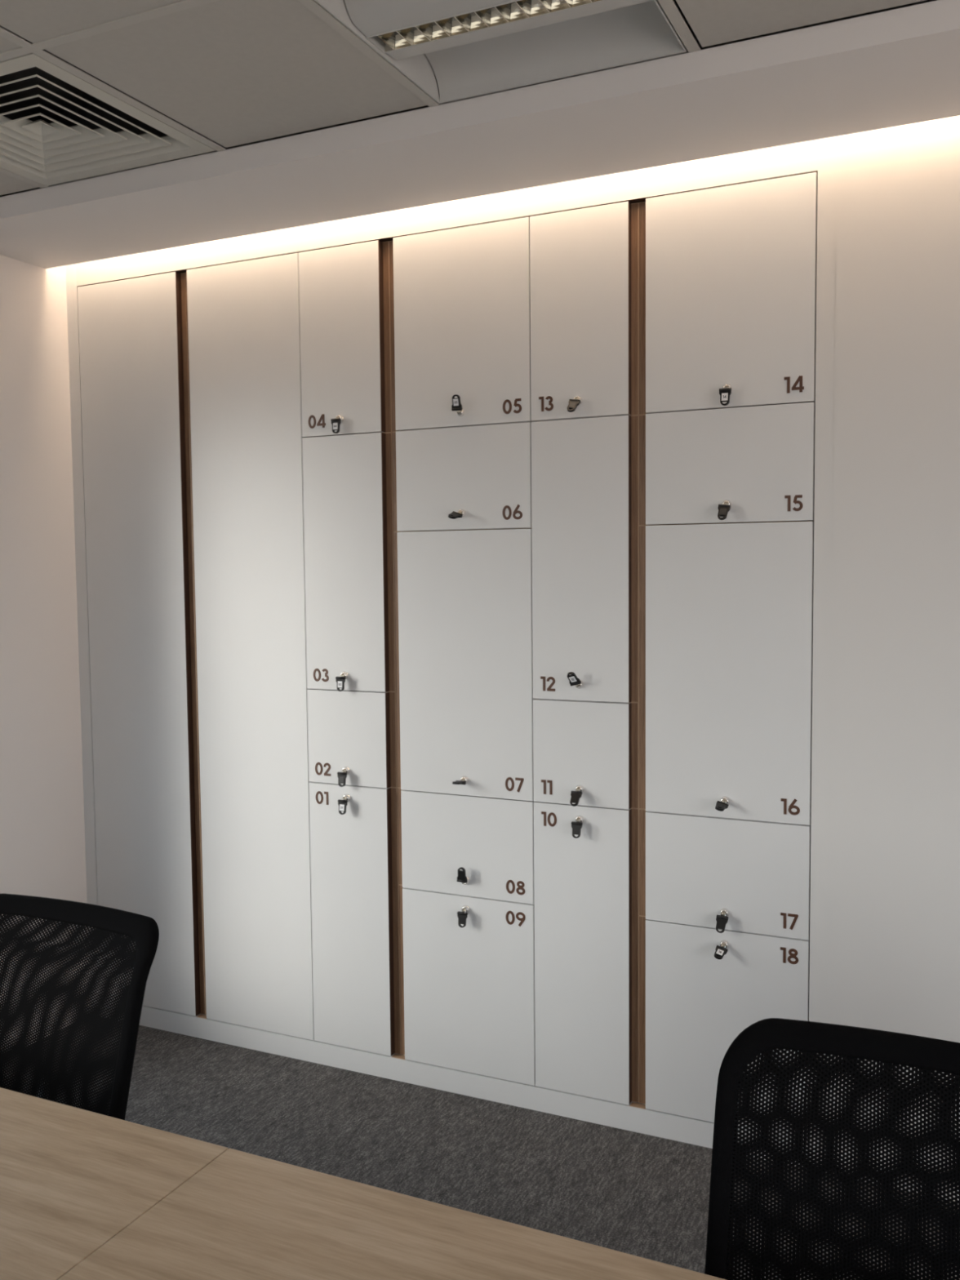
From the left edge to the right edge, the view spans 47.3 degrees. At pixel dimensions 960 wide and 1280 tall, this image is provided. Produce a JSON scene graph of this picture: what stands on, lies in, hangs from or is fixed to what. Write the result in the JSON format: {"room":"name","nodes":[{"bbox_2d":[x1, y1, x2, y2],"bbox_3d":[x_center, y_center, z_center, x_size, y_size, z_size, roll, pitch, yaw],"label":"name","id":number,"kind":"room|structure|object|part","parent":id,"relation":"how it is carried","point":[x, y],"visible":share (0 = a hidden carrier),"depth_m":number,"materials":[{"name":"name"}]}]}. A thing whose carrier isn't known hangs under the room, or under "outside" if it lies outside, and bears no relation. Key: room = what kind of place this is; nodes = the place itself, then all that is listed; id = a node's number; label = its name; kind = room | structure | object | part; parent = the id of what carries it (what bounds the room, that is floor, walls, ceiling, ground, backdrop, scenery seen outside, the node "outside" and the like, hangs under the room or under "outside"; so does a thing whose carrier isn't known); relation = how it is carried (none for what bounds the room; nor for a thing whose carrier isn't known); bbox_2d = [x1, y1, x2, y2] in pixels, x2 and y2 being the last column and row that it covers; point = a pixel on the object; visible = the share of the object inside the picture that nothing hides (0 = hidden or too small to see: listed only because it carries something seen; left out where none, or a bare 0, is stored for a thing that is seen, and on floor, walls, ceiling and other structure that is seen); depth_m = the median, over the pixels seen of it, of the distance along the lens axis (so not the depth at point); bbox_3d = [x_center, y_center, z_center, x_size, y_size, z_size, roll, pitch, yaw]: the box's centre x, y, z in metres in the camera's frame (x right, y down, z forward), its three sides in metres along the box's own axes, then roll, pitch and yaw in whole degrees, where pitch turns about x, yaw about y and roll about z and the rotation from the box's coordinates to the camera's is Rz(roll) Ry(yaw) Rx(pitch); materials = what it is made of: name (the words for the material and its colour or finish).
{"room":"office meeting room","nodes":[
{"label":"office meeting room","id":0,"kind":"room"},
{"bbox_2d":[0,192,90,1050],"bbox_3d":[-2.528,-0.035,1.640,0.300,3.000,4.800,1,4,25],"label":"wall","id":1,"kind":"structure","parent":0,"point":[42,851],"depth_m":3.59,"materials":[{"name":"white paint"}]},
{"bbox_2d":[65,263,100,1007],"bbox_3d":[-1.342,-0.201,4.005,0.246,3.000,0.500,1,4,25],"label":"trim","id":2,"kind":"structure","parent":1,"relation":"attached to","point":[71,275],"depth_m":3.74,"materials":[{"name":"white laminate"}]},
{"bbox_2d":[0,0,924,195],"bbox_3d":[-0.089,-1.299,0.688,5.278,0.400,5.300,1,4,25],"label":"ceiling","id":3,"kind":"structure","parent":0,"point":[233,73],"depth_m":2.23,"materials":[{"name":"paint"}]},
{"bbox_2d":[0,39,215,186],"bbox_3d":[-1.046,-1.297,2.607,0.571,0.163,0.580,1,4,25],"label":"ceiling vent","id":4,"kind":"object","parent":3,"relation":"in","point":[56,126],"visible":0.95,"depth_m":2.74,"materials":[{"name":"white metal"}]},
{"bbox_2d":[314,0,686,103],"bbox_3d":[0.042,-1.244,2.102,0.569,0.104,0.584,1,4,25],"label":"ceiling light","id":5,"kind":"object","parent":3,"relation":"attached to","point":[455,50],"visible":0.96,"depth_m":2.26,"materials":[{"name":"white metal"}]},
{"bbox_2d":[365,0,608,53],"bbox_3d":[0.042,-1.220,2.103,0.562,0.044,0.074,1,4,25],"label":"louver","id":6,"kind":"object","parent":5,"relation":"on","point":[494,15],"depth_m":2.15,"materials":[{"name":"silver metal"}]},
{"bbox_2d":[0,0,959,268],"bbox_3d":[0.711,-1.285,2.404,4.878,0.248,0.520,1,4,25],"label":"bulkhead","id":7,"kind":"object","parent":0,"point":[899,65],"visible":0.79,"depth_m":2.57,"materials":[{"name":"white paint"}]},
{"bbox_2d":[2,1021,959,1279],"bbox_3d":[-0.019,1.549,0.965,5.478,0.120,5.500,1,4,25],"label":"floor","id":8,"kind":"structure","parent":0,"point":[628,1192],"depth_m":2.96,"materials":[{"name":"carpet"}]},
{"bbox_2d":[0,893,159,1119],"bbox_3d":[-0.902,0.980,1.843,0.609,0.916,0.660,1,4,25],"label":"office chair","id":9,"kind":"object","parent":8,"relation":"on","point":[139,931],"visible":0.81,"depth_m":2.00,"materials":[{"name":"black fabric"}]},
{"bbox_2d":[77,271,204,1016],"bbox_3d":[-1.040,0.021,3.854,0.434,2.427,0.455,1,4,25],"label":"tall cabinet","id":10,"kind":"object","parent":8,"relation":"on","point":[133,344],"visible":0.56,"depth_m":3.63,"materials":[{"name":"white"}]},
{"bbox_3d":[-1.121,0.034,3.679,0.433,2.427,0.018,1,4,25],"label":"finger pull","id":11,"kind":"part","parent":10,"relation":"part of","materials":[{"name":"brown wood"}]},
{"bbox_2d":[185,253,314,1039],"bbox_3d":[-0.640,0.030,3.668,0.446,2.427,0.455,1,4,25],"label":"tall cabinet","id":12,"kind":"object","parent":8,"relation":"on","point":[243,333],"visible":0.68,"depth_m":3.45,"materials":[{"name":"white"}]},
{"bbox_3d":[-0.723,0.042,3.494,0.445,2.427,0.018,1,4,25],"label":"finger pull","id":13,"kind":"part","parent":12,"relation":"part of","materials":[{"name":"brown wood"}]},
{"bbox_2d":[0,1087,725,1279],"bbox_3d":[-0.603,1.120,1.021,3.100,0.740,1.200,1,4,25],"label":"meeting table","id":14,"kind":"object","parent":8,"relation":"on","point":[85,1194],"visible":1,"depth_m":1.36,"materials":[{"name":"brown wood"}]},
{"bbox_2d":[704,1017,959,1279],"bbox_3d":[0.459,1.009,1.210,0.609,0.916,0.660,1,4,25],"label":"office chair","id":15,"kind":"object","parent":8,"relation":"on","point":[731,1159],"visible":1,"depth_m":1.43,"materials":[{"name":"black fabric"}]},
{"bbox_2d":[75,18,959,1200],"bbox_3d":[1.031,-0.152,2.898,4.992,3.000,0.501,1,4,25],"label":"wall","id":16,"kind":"structure","parent":0,"point":[894,966],"depth_m":2.65,"materials":[{"name":"white paint"}]},
{"bbox_2d":[101,999,807,1165],"bbox_3d":[-0.144,1.287,3.527,2.386,0.070,0.460,1,4,25],"label":"baseboard","id":17,"kind":"structure","parent":16,"relation":"attached to","point":[634,1117],"depth_m":3.25,"materials":[{"name":"white laminate"}]},
{"bbox_2d":[309,782,400,1056],"bbox_3d":[-0.298,0.838,3.558,0.297,0.821,0.467,1,4,25],"label":"locker","id":18,"kind":"object","parent":17,"relation":"on","point":[354,860],"visible":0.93,"depth_m":3.35,"materials":[{"name":"white laminate"}]},
{"bbox_2d":[337,798,347,814],"bbox_3d":[-0.412,0.503,3.321,0.029,0.047,0.026,1,4,25],"label":"key","id":19,"kind":"object","parent":18,"relation":"attached to","point":[342,804],"visible":1,"depth_m":3.31,"materials":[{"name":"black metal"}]},
{"bbox_2d":[306,688,396,788],"bbox_3d":[-0.303,0.284,3.522,0.297,0.289,0.467,1,4,25],"label":"locker","id":20,"kind":"object","parent":18,"relation":"on","point":[353,732],"visible":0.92,"depth_m":3.31,"materials":[{"name":"white"}]},
{"bbox_2d":[337,770,346,786],"bbox_3d":[-0.413,0.419,3.316,0.029,0.047,0.026,1,4,25],"label":"key","id":21,"kind":"object","parent":20,"relation":"attached to","point":[342,776],"visible":1,"depth_m":3.31,"materials":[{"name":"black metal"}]},
{"bbox_2d":[302,432,395,692],"bbox_3d":[-0.308,-0.243,3.487,0.297,0.765,0.467,1,4,25],"label":"locker","id":22,"kind":"object","parent":20,"relation":"on","point":[348,479],"visible":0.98,"depth_m":3.28,"materials":[{"name":"white laminate"}]},
{"bbox_2d":[335,675,345,691],"bbox_3d":[-0.415,0.130,3.298,0.029,0.047,0.024,1,4,25],"label":"key","id":23,"kind":"object","parent":22,"relation":"attached to","point":[340,680],"visible":1,"depth_m":3.29,"materials":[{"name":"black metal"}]},
{"bbox_2d":[298,240,391,437],"bbox_3d":[-0.314,-0.899,3.444,0.297,0.550,0.467,1,4,25],"label":"locker","id":24,"kind":"object","parent":22,"relation":"on","point":[344,306],"visible":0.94,"depth_m":3.24,"materials":[{"name":"white laminate"}]},
{"bbox_2d":[330,417,341,433],"bbox_3d":[-0.423,-0.634,3.248,0.029,0.047,0.024,1,4,25],"label":"key","id":25,"kind":"object","parent":24,"relation":"in","point":[335,423],"visible":1,"depth_m":3.24,"materials":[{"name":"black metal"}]},
{"bbox_3d":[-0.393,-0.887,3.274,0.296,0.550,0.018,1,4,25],"label":"finger pull","id":26,"kind":"part","parent":24,"relation":"part of","materials":[{"name":"brown wood"}]},
{"bbox_3d":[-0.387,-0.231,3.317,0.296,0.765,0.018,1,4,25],"label":"finger pull","id":27,"kind":"part","parent":22,"relation":"part of","materials":[{"name":"brown wood"}]},
{"bbox_3d":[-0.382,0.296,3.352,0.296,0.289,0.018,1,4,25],"label":"finger pull","id":28,"kind":"part","parent":20,"relation":"part of","materials":[{"name":"brown wood"}]},
{"bbox_3d":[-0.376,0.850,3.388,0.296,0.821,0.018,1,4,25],"label":"finger pull","id":29,"kind":"part","parent":18,"relation":"part of","materials":[{"name":"brown wood"}]},
{"bbox_2d":[398,884,535,1085],"bbox_3d":[0.043,0.993,3.409,0.450,0.526,0.467,1,4,25],"label":"locker","id":30,"kind":"object","parent":17,"relation":"on","point":[467,993],"visible":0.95,"depth_m":3.20,"materials":[{"name":"white laminate"}]},
{"bbox_3d":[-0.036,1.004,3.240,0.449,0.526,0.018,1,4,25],"label":"finger pull","id":31,"kind":"part","parent":30,"relation":"part of","materials":[{"name":"brown wood"}]},
{"bbox_2d":[457,909,467,927],"bbox_3d":[-0.048,0.805,3.172,0.029,0.047,0.026,1,4,25],"label":"key","id":32,"kind":"object","parent":30,"relation":"attached to","point":[462,916],"visible":1,"depth_m":3.16,"materials":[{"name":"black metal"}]},
{"bbox_2d":[396,787,533,904],"bbox_3d":[0.039,0.583,3.383,0.450,0.294,0.467,1,4,25],"label":"locker","id":33,"kind":"object","parent":30,"relation":"on","point":[439,834],"visible":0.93,"depth_m":3.17,"materials":[{"name":"white laminate"}]},
{"bbox_3d":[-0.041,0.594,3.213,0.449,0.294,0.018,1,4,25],"label":"finger pull","id":34,"kind":"part","parent":33,"relation":"part of","materials":[{"name":"brown wood"}]},
{"bbox_2d":[457,866,467,883],"bbox_3d":[-0.049,0.677,3.164,0.029,0.047,0.026,1,4,25],"label":"key","id":35,"kind":"object","parent":33,"relation":"attached to","point":[461,877],"visible":1,"depth_m":3.15,"materials":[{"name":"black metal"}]},
{"bbox_2d":[393,528,534,800],"bbox_3d":[0.034,0.054,3.348,0.450,0.763,0.467,1,4,25],"label":"locker","id":36,"kind":"object","parent":33,"relation":"on","point":[463,599],"visible":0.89,"depth_m":3.14,"materials":[{"name":"white"}]},
{"bbox_2d":[452,780,466,784],"bbox_3d":[-0.059,0.407,3.131,0.029,0.014,0.060,1,4,25],"label":"key","id":37,"kind":"object","parent":36,"relation":"attached to","point":[457,782],"visible":1,"depth_m":3.12,"materials":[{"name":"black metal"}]},
{"bbox_2d":[391,422,531,532],"bbox_3d":[0.029,-0.472,3.313,0.450,0.290,0.467,1,4,25],"label":"locker","id":38,"kind":"object","parent":36,"relation":"on","point":[482,473],"visible":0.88,"depth_m":3.11,"materials":[{"name":"white"}]},
{"bbox_2d":[448,511,462,519],"bbox_3d":[-0.068,-0.351,3.082,0.031,0.024,0.060,1,4,25],"label":"key","id":39,"kind":"object","parent":38,"relation":"attached to","point":[453,515],"visible":1,"depth_m":3.07,"materials":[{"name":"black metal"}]},
{"bbox_2d":[388,217,533,432],"bbox_3d":[0.025,-0.892,3.286,0.450,0.550,0.467,1,4,25],"label":"locker","id":40,"kind":"object","parent":38,"relation":"on","point":[460,297],"visible":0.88,"depth_m":3.08,"materials":[{"name":"white laminate"}]},
{"bbox_2d":[451,394,462,412],"bbox_3d":[-0.063,-0.663,3.075,0.029,0.047,0.029,1,4,25],"label":"key","id":41,"kind":"object","parent":40,"relation":"in","point":[456,405],"visible":1,"depth_m":3.06,"materials":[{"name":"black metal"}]},
{"bbox_2d":[533,801,638,1105],"bbox_3d":[0.381,0.852,3.241,0.298,0.821,0.467,1,4,25],"label":"locker","id":42,"kind":"object","parent":17,"relation":"on","point":[586,886],"visible":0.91,"depth_m":3.04,"materials":[{"name":"white"}]},
{"bbox_2d":[571,819,582,838],"bbox_3d":[0.267,0.518,3.003,0.029,0.047,0.029,1,4,25],"label":"key","id":43,"kind":"object","parent":42,"relation":"attached to","point":[576,827],"visible":1,"depth_m":2.99,"materials":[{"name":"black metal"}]},
{"bbox_2d":[533,698,638,809],"bbox_3d":[0.376,0.298,3.205,0.298,0.289,0.467,1,4,25],"label":"locker","id":44,"kind":"object","parent":42,"relation":"on","point":[591,748],"visible":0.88,"depth_m":3.00,"materials":[{"name":"white laminate"}]},
{"bbox_2d":[569,789,582,806],"bbox_3d":[0.262,0.430,2.989,0.029,0.039,0.048,1,4,25],"label":"key","id":45,"kind":"object","parent":44,"relation":"attached to","point":[575,795],"visible":1,"depth_m":2.98,"materials":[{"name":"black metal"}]},
{"bbox_2d":[530,415,638,702],"bbox_3d":[0.371,-0.229,3.171,0.298,0.765,0.467,1,4,25],"label":"locker","id":46,"kind":"object","parent":44,"relation":"on","point":[584,471],"visible":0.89,"depth_m":2.97,"materials":[{"name":"white laminate"}]},
{"bbox_2d":[567,671,581,686],"bbox_3d":[0.256,0.105,2.970,0.049,0.041,0.030,-3,5,-35],"label":"key","id":47,"kind":"object","parent":46,"relation":"attached to","point":[574,680],"visible":1,"depth_m":2.96,"materials":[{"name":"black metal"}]},
{"bbox_2d":[529,201,639,422],"bbox_3d":[0.365,-0.885,3.128,0.298,0.550,0.467,1,4,25],"label":"locker","id":48,"kind":"object","parent":46,"relation":"on","point":[584,262],"visible":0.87,"depth_m":2.92,"materials":[{"name":"white laminate"}]},
{"bbox_2d":[566,399,580,412],"bbox_3d":[0.251,-0.624,2.920,0.031,0.038,0.049,1,4,25],"label":"key","id":49,"kind":"object","parent":48,"relation":"attached to","point":[573,403],"visible":1,"depth_m":2.91,"materials":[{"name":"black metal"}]},
{"bbox_3d":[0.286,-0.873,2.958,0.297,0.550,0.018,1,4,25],"label":"finger pull","id":50,"kind":"part","parent":48,"relation":"part of","materials":[{"name":"brown wood"}]},
{"bbox_3d":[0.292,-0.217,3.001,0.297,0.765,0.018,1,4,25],"label":"finger pull","id":51,"kind":"part","parent":46,"relation":"part of","materials":[{"name":"brown wood"}]},
{"bbox_3d":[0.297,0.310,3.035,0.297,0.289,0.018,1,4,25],"label":"finger pull","id":52,"kind":"part","parent":44,"relation":"part of","materials":[{"name":"brown wood"}]},
{"bbox_3d":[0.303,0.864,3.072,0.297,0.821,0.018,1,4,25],"label":"finger pull","id":53,"kind":"part","parent":42,"relation":"part of","materials":[{"name":"brown wood"}]},
{"bbox_2d":[638,915,809,1140],"bbox_3d":[0.724,1.007,3.092,0.453,0.526,0.467,1,4,25],"label":"locker","id":54,"kind":"object","parent":17,"relation":"on","point":[693,1004],"visible":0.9,"depth_m":2.91,"materials":[{"name":"white"}]},
{"bbox_3d":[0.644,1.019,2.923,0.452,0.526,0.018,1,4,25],"label":"finger pull","id":55,"kind":"part","parent":54,"relation":"part of","materials":[{"name":"brown wood"}]},
{"bbox_2d":[714,944,728,959],"bbox_3d":[0.624,0.806,2.840,0.031,0.024,0.060,1,4,26],"label":"key","id":56,"kind":"object","parent":54,"relation":"attached to","point":[720,952],"visible":1,"depth_m":2.83,"materials":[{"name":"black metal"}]},
{"bbox_2d":[638,808,810,940],"bbox_3d":[0.720,0.597,3.065,0.453,0.294,0.467,1,4,25],"label":"locker","id":57,"kind":"object","parent":54,"relation":"on","point":[693,869],"visible":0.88,"depth_m":2.86,"materials":[{"name":"white laminate"}]},
{"bbox_3d":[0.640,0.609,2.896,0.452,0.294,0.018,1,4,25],"label":"finger pull","id":58,"kind":"part","parent":57,"relation":"part of","materials":[{"name":"brown wood"}]},
{"bbox_2d":[715,913,728,933],"bbox_3d":[0.628,0.734,2.843,0.030,0.044,0.041,1,4,25],"label":"key","id":59,"kind":"object","parent":57,"relation":"attached to","point":[722,921],"visible":1,"depth_m":2.83,"materials":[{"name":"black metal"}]},
{"bbox_2d":[638,521,813,825],"bbox_3d":[0.715,0.068,3.031,0.453,0.763,0.467,1,4,25],"label":"locker","id":60,"kind":"object","parent":57,"relation":"on","point":[726,610],"visible":0.92,"depth_m":2.82,"materials":[{"name":"white laminate"}]},
{"bbox_2d":[715,800,728,811],"bbox_3d":[0.620,0.424,2.814,0.031,0.019,0.060,1,4,25],"label":"key","id":61,"kind":"object","parent":60,"relation":"attached to","point":[720,806],"visible":1,"depth_m":2.81,"materials":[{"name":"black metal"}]},
{"bbox_2d":[638,402,815,525],"bbox_3d":[0.710,-0.458,2.996,0.453,0.290,0.467,1,4,25],"label":"locker","id":62,"kind":"object","parent":60,"relation":"on","point":[758,461],"visible":0.9,"depth_m":2.79,"materials":[{"name":"white"}]},
{"bbox_2d":[717,503,730,519],"bbox_3d":[0.617,-0.324,2.773,0.030,0.042,0.043,1,4,25],"label":"key","id":63,"kind":"object","parent":62,"relation":"attached to","point":[724,508],"visible":1,"depth_m":2.76,"materials":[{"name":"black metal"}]},
{"bbox_2d":[638,172,817,415],"bbox_3d":[0.706,-0.878,2.969,0.453,0.550,0.467,1,4,25],"label":"locker","id":64,"kind":"object","parent":62,"relation":"on","point":[727,274],"visible":0.84,"depth_m":2.76,"materials":[{"name":"white laminate"}]},
{"bbox_2d":[719,386,731,405],"bbox_3d":[0.618,-0.612,2.761,0.029,0.047,0.028,1,4,25],"label":"key","id":65,"kind":"object","parent":64,"relation":"in","point":[725,393],"visible":1,"depth_m":2.75,"materials":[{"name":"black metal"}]},
{"bbox_2d":[808,136,837,1164],"bbox_3d":[0.953,-0.153,2.936,0.046,3.000,0.500,1,4,25],"label":"trim","id":66,"kind":"structure","parent":16,"relation":"attached to","point":[827,147],"depth_m":2.71,"materials":[{"name":"white laminate"}]}
]}

